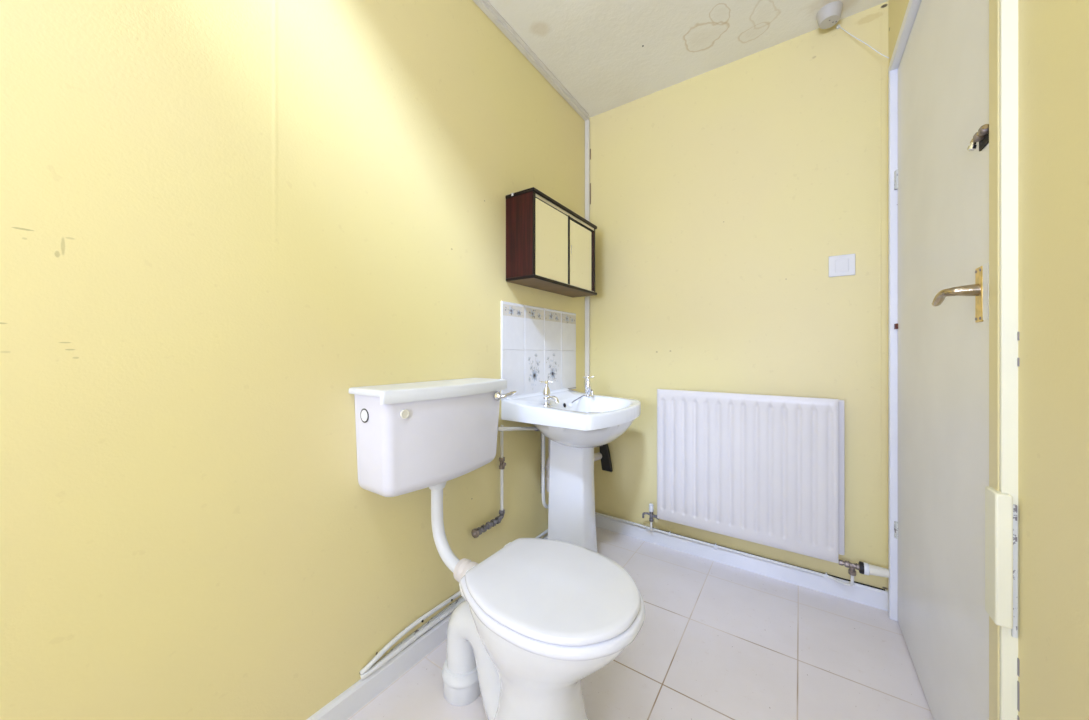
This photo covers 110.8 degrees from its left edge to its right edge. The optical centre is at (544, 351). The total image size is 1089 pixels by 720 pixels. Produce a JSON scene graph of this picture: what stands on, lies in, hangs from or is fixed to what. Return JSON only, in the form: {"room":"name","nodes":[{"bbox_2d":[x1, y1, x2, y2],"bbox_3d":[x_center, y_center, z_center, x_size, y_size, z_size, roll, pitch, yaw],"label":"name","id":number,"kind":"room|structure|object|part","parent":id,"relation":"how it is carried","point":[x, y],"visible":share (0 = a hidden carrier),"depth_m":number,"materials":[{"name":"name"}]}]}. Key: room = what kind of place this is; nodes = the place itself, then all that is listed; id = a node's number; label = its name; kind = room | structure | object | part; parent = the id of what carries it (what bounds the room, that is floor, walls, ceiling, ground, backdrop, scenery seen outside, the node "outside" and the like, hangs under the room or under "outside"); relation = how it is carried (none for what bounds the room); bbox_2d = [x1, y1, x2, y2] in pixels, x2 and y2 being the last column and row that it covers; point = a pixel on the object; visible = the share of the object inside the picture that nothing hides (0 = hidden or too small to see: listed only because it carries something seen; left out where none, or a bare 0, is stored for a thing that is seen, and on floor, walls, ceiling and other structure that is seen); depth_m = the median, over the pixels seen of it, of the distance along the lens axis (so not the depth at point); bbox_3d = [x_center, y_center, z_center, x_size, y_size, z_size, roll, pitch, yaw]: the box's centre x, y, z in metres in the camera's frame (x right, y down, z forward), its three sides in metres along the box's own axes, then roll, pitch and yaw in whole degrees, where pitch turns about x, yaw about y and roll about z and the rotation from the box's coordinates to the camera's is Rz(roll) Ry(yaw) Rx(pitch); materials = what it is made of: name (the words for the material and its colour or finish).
{"room":"bathroom","nodes":[
{"label":"bathroom","id":0,"kind":"room"},
{"bbox_2d":[0,0,584,719],"bbox_3d":[-0.917,-0.182,0.599,0.120,2.365,4.200,0,0,34],"label":"wall","id":1,"kind":"structure","parent":0,"point":[221,221],"depth_m":0.84,"materials":[{"name":"yellow paint"}]},
{"bbox_2d":[306,613,451,719],"bbox_3d":[-0.861,0.966,0.561,0.016,0.068,3.960,0,0,34],"label":"baseboard","id":2,"kind":"structure","parent":1,"relation":"attached to","point":[360,693],"depth_m":1.11,"materials":[{"name":"white paint"}]},
{"bbox_2d":[349,378,515,496],"bbox_3d":[-0.319,0.249,1.189,0.204,0.302,0.497,0,0,34],"label":"toilet cistern","id":3,"kind":"object","parent":1,"relation":"attached to","point":[411,437],"visible":1,"depth_m":1.06,"materials":[{"name":"ceramic"}]},
{"bbox_3d":[-0.326,0.107,1.193,0.188,0.017,0.496,0,0,34],"label":"lid","id":4,"kind":"part","parent":3,"relation":"part of","materials":[{"name":"ceramic"}]},
{"bbox_2d":[429,481,477,581],"bbox_3d":[-0.283,0.543,1.152,0.208,0.288,0.070,0,0,34],"label":"pipe","id":5,"kind":"object","parent":3,"relation":"attached to","point":[458,567],"visible":0.73,"depth_m":1.17,"materials":[{"name":"white plastic"}]},
{"bbox_3d":[-0.156,0.154,1.303,0.028,0.033,0.033,0,0,34],"label":"flush lever","id":6,"kind":"part","parent":3,"relation":"part of","materials":[{"name":"silver metal"}]},
{"bbox_3d":[-0.123,0.149,1.312,0.065,0.022,0.018,0,0,-40],"label":"lever arm","id":7,"kind":"part","parent":3,"relation":"part of","materials":[{"name":"silver metal"}]},
{"bbox_2d":[498,426,538,430],"bbox_3d":[-0.109,0.318,1.556,0.032,0.088,0.394,0,0,29],"label":"pipe","id":8,"kind":"object","parent":3,"relation":"attached to","point":[535,427],"visible":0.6,"depth_m":1.52,"materials":[{"name":"white plastic"}]},
{"bbox_2d":[360,529,547,680],"bbox_3d":[-0.137,0.901,1.626,0.023,0.065,1.364,0,0,34],"label":"pipes","id":9,"kind":"object","parent":1,"relation":"attached to","point":[372,666],"visible":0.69,"depth_m":1.20,"materials":[{"name":"white painted metal"}]},
{"bbox_2d":[471,425,505,537],"bbox_3d":[-0.216,0.499,1.477,0.036,0.398,0.180,0,0,34],"label":"supply pipe","id":10,"kind":"object","parent":1,"relation":"attached to","point":[476,532],"visible":1,"depth_m":1.53,"materials":[{"name":"grey metal"}]},
{"bbox_2d":[473,0,588,120],"bbox_3d":[-0.853,-1.354,0.556,0.034,0.022,3.960,0,0,34],"label":"trim","id":11,"kind":"structure","parent":1,"relation":"attached to","point":[485,6],"depth_m":1.70,"materials":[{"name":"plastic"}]},
{"bbox_2d":[501,301,575,400],"bbox_3d":[-0.003,-0.004,1.830,0.007,0.418,0.628,0,0,34],"label":"backsplash","id":12,"kind":"structure","parent":1,"relation":"attached to","point":[538,344],"depth_m":1.77,"materials":[{"name":"tile"}]},
{"bbox_2d":[505,187,596,296],"bbox_3d":[0.056,-0.482,1.790,0.149,0.366,0.577,0,0,34],"label":"upper cabinet","id":13,"kind":"object","parent":1,"relation":"attached to","point":[550,247],"visible":1,"depth_m":1.62,"materials":[{"name":"brown wood"}]},
{"bbox_3d":[-0.102,-0.482,1.565,0.141,0.345,0.018,0,0,34],"label":"panel","id":14,"kind":"part","parent":13,"relation":"part of","materials":[{"name":"brown wood"}]},
{"bbox_3d":[0.036,-0.477,1.645,0.003,0.319,0.266,0,0,34],"label":"sliding door","id":15,"kind":"part","parent":13,"relation":"part of","materials":[{"name":"mirror"}]},
{"bbox_3d":[0.110,-0.634,1.752,0.002,0.005,0.526,0,0,34],"label":"rail","id":16,"kind":"part","parent":13,"relation":"part of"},
{"bbox_3d":[0.175,-0.477,1.860,0.003,0.319,0.275,0,0,34],"label":"sliding door","id":17,"kind":"part","parent":13,"relation":"part of","materials":[{"name":"mirror"}]},
{"bbox_3d":[0.205,-0.482,2.015,0.141,0.345,0.016,0,0,34],"label":"panel","id":18,"kind":"part","parent":13,"relation":"part of","materials":[{"name":"brown wood"}]},
{"bbox_2d":[590,149,590,203],"bbox_3d":[0.267,-0.940,2.184,0.004,0.480,0.006,0,0,34],"label":"trim","id":19,"kind":"structure","parent":1,"relation":"attached to","point":[590,149],"depth_m":2.18,"materials":[{"name":"white paint"}]},
{"bbox_2d":[347,527,933,719],"bbox_3d":[-0.297,1.040,0.178,1.618,0.080,4.200,0,0,34],"label":"floor","id":20,"kind":"structure","parent":0,"point":[715,640],"depth_m":1.21,"materials":[{"name":"tile"}]},
{"bbox_2d":[442,658,480,705],"bbox_3d":[-0.241,0.958,1.115,0.124,0.084,0.124,0,0,34],"label":"connector","id":21,"kind":"object","parent":20,"relation":"on","point":[459,689],"visible":0.52,"depth_m":1.06,"materials":[{"name":"white plastic"}]},
{"bbox_2d":[446,538,644,719],"bbox_3d":[-0.040,0.785,0.968,0.594,0.459,0.370,0,0,34],"label":"toilet","id":22,"kind":"object","parent":20,"relation":"on","point":[537,617],"visible":0.98,"depth_m":0.85,"materials":[{"name":"white glazed ceramic"},{"name":"white plastic"}]},
{"bbox_3d":[0.023,0.586,0.925,0.440,0.022,0.370,0,0,34],"label":"seat","id":23,"kind":"part","parent":22,"relation":"part of","materials":[{"name":"plastic"}]},
{"bbox_3d":[0.025,0.565,0.924,0.416,0.018,0.357,0,0,34],"label":"lid","id":24,"kind":"part","parent":22,"relation":"part of","materials":[{"name":"plastic"}]},
{"bbox_2d":[501,388,640,552],"bbox_3d":[0.162,0.596,1.670,0.459,0.808,0.545,0,0,34],"label":"basin","id":25,"kind":"object","parent":20,"relation":"on","point":[574,432],"visible":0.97,"depth_m":1.61,"materials":[{"name":"white ceramic"}]},
{"bbox_2d":[541,433,547,508],"bbox_3d":[0.013,0.521,1.793,0.045,0.441,0.120,0,0,34],"label":"pipes","id":26,"kind":"object","parent":25,"relation":"attached to","point":[545,505],"visible":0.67,"depth_m":1.74,"materials":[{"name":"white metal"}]},
{"bbox_2d":[541,380,558,405],"bbox_3d":[0.021,0.169,1.542,0.042,0.105,0.080,0,0,-42],"label":"tap","id":27,"kind":"object","parent":25,"relation":"on","point":[546,391],"visible":0.99,"depth_m":1.54,"materials":[{"name":"silver metal"}]},
{"bbox_3d":[0.035,0.194,1.539,0.057,0.030,0.017,0,0,34],"label":"spout","id":28,"kind":"part","parent":27,"relation":"part of","materials":[{"name":"silver metal"}]},
{"bbox_3d":[0.162,0.300,1.670,0.459,0.205,0.545,0,0,34],"label":"bowl","id":29,"kind":"part","parent":25,"relation":"part of","materials":[{"name":"white ceramic"}]},
{"bbox_2d":[545,438,601,491],"bbox_3d":[0.170,0.515,1.956,0.068,0.300,0.496,0,0,39],"label":"trap","id":30,"kind":"object","parent":25,"relation":"attached to","point":[597,456],"visible":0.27,"depth_m":1.78,"materials":[{"name":"plastic"}]},
{"bbox_3d":[0.191,0.573,1.968,0.049,0.065,0.453,0,0,40],"label":"waste arm","id":31,"kind":"part","parent":30,"relation":"part of","materials":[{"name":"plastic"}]},
{"bbox_2d":[583,376,593,396],"bbox_3d":[0.226,0.169,1.847,0.045,0.105,0.081,0,0,-33],"label":"tap","id":32,"kind":"object","parent":25,"relation":"on","point":[588,390],"visible":0.99,"depth_m":1.85,"materials":[{"name":"silver metal"}]},
{"bbox_2d":[488,0,888,117],"bbox_3d":[-0.297,-1.405,0.178,1.618,0.080,4.200,0,0,34],"label":"ceiling","id":33,"kind":"structure","parent":0,"point":[608,55],"depth_m":1.61,"materials":[{"name":"paint"}]},
{"bbox_2d":[816,1,842,28],"bbox_3d":[1.141,-1.341,1.504,0.086,0.048,0.086,0,0,34],"label":"switch","id":34,"kind":"object","parent":33,"relation":"attached to","point":[828,15],"visible":1,"depth_m":1.48,"materials":[{"name":"plastic"}]},
{"bbox_2d":[836,24,888,57],"bbox_3d":[1.247,-1.221,1.477,0.014,0.248,0.171,0,0,-31],"label":"pull cord","id":35,"kind":"object","parent":34,"relation":"hanging from","point":[838,25],"visible":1,"depth_m":1.48,"materials":[{"name":"white fabric"}]},
{"bbox_2d":[589,1,887,589],"bbox_3d":[0.899,-0.182,1.831,1.498,2.365,0.120,0,0,34],"label":"wall","id":36,"kind":"structure","parent":0,"point":[722,198],"depth_m":1.72,"materials":[{"name":"yellow paint"}]},
{"bbox_2d":[585,120,589,392],"bbox_3d":[0.250,-0.207,2.186,0.026,2.275,0.022,0,0,34],"label":"trim","id":37,"kind":"structure","parent":36,"relation":"attached to","point":[587,122],"depth_m":2.18,"materials":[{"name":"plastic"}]},
{"bbox_2d":[599,444,612,471],"bbox_3d":[0.342,0.583,2.100,0.074,0.164,0.032,0,0,34],"label":"rubber sleeve","id":38,"kind":"object","parent":36,"relation":"attached to","point":[606,464],"visible":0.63,"depth_m":2.09,"materials":[{"name":"black rubber"}]},
{"bbox_2d":[595,512,853,585],"bbox_3d":[0.735,0.895,1.816,1.175,0.070,0.053,0,0,34],"label":"pipe","id":39,"kind":"object","parent":36,"relation":"attached to","point":[650,528],"visible":0.98,"depth_m":1.73,"materials":[{"name":"white metal"}]},
{"bbox_2d":[642,503,658,521],"bbox_3d":[0.544,0.821,1.922,0.085,0.088,0.024,0,0,34],"label":"radiator valve","id":40,"kind":"object","parent":39,"relation":"attached to","point":[651,509],"visible":0.96,"depth_m":1.91,"materials":[{"name":"grey paint"}]},
{"bbox_2d":[839,559,889,577],"bbox_3d":[1.233,0.843,1.453,0.150,0.058,0.044,0,0,34],"label":"radiator valve","id":41,"kind":"object","parent":39,"relation":"attached to","point":[864,568],"visible":1,"depth_m":1.44,"materials":[{"name":"white metal"}]},
{"bbox_2d":[595,514,887,610],"bbox_3d":[0.786,0.963,1.824,1.320,0.074,0.018,0,0,34],"label":"baseboard","id":42,"kind":"structure","parent":36,"relation":"attached to","point":[866,595],"depth_m":1.69,"materials":[{"name":"white paint"}]},
{"bbox_3d":[0.799,0.927,1.821,1.275,0.002,0.008,0,0,34],"label":"skirting gap","id":43,"kind":"part","parent":42,"relation":"part of","materials":[{"name":"white wood"}]},
{"bbox_2d":[657,389,844,562],"bbox_3d":[0.891,0.507,1.703,0.735,0.644,0.099,0,0,34],"label":"radiator","id":44,"kind":"object","parent":36,"relation":"attached to","point":[768,470],"visible":1,"depth_m":1.63,"materials":[{"name":"metal"}]},
{"bbox_3d":[0.891,0.499,1.699,0.731,0.617,0.012,0,0,34],"label":"panel","id":45,"kind":"part","parent":44,"relation":"part of","materials":[{"name":"metal"}]},
{"bbox_2d":[829,254,854,276],"bbox_3d":[1.217,-0.354,1.538,0.086,0.086,0.009,0,0,34],"label":"light switch","id":46,"kind":"object","parent":36,"relation":"attached to","point":[839,265],"visible":1,"depth_m":1.53,"materials":[{"name":"plastic"}]},
{"bbox_2d":[888,0,1088,719],"bbox_3d":[0.298,-0.182,-0.227,0.178,2.365,3.960,0,0,34],"label":"wall","id":47,"kind":"structure","parent":0,"point":[1053,35],"depth_m":0.56,"materials":[{"name":"yellow paint"}]},
{"bbox_2d":[888,0,921,620],"bbox_3d":[1.093,-0.040,1.048,0.076,2.079,0.862,0,0,34],"label":"trim","id":48,"kind":"structure","parent":47,"relation":"attached to","point":[913,6],"depth_m":1.40,"materials":[{"name":"white paint"}]},
{"bbox_2d":[894,0,988,719],"bbox_3d":[1.064,-0.025,1.055,0.092,2.039,0.841,0,0,34],"label":"door","id":49,"kind":"structure","parent":47,"relation":"in","point":[941,178],"depth_m":0.95,"materials":[{"name":"paint"}]},
{"bbox_3d":[0.865,-0.119,0.794,0.056,0.036,0.081,0,0,34],"label":"lever","id":50,"kind":"part","parent":49,"relation":"part of","materials":[{"name":"gold metal"}]},
{"bbox_3d":[0.861,-0.414,0.757,0.013,0.018,0.014,0,0,-19],"label":"bolt knob","id":51,"kind":"part","parent":49,"relation":"part of","materials":[{"name":"silver metal"}]},
{"bbox_3d":[0.873,-0.115,0.754,0.003,0.110,0.032,0,0,34],"label":"handle","id":52,"kind":"part","parent":49,"relation":"part of","materials":[{"name":"gold metal"}]},
{"bbox_2d":[989,0,999,719],"bbox_3d":[0.845,-0.048,0.669,0.061,2.055,0.040,0,0,34],"label":"trim","id":53,"kind":"structure","parent":47,"relation":"attached to","point":[994,5],"depth_m":0.69,"materials":[{"name":"yellow paint"}]},
{"bbox_2d":[985,486,1012,628],"bbox_3d":[0.812,0.363,0.672,0.021,0.231,0.048,0,0,34],"label":"cover","id":54,"kind":"object","parent":47,"relation":"attached to","point":[998,505],"depth_m":0.66,"materials":[{"name":"beige paint"}]},
{"bbox_2d":[1000,0,1017,719],"bbox_3d":[0.816,-0.122,0.660,0.022,2.245,0.008,0,0,34],"label":"trim","id":55,"kind":"structure","parent":47,"relation":"attached to","point":[1008,8],"depth_m":0.66,"materials":[{"name":"beige paint"}]},
{"bbox_2d":[1011,504,1016,637],"bbox_3d":[0.816,0.380,0.652,0.006,0.230,0.004,0,0,34],"label":"strip","id":56,"kind":"object","parent":47,"relation":"attached to","point":[1014,630],"visible":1,"depth_m":0.65,"materials":[{"name":"paint"}]},
{"bbox_2d":[1017,332,1018,719],"bbox_3d":[0.821,0.307,0.649,0.004,0.685,0.005,0,0,34],"label":"trim","id":57,"kind":"structure","parent":47,"relation":"attached to","point":[1017,332],"depth_m":0.65,"materials":[{"name":"white wood"}]}
]}

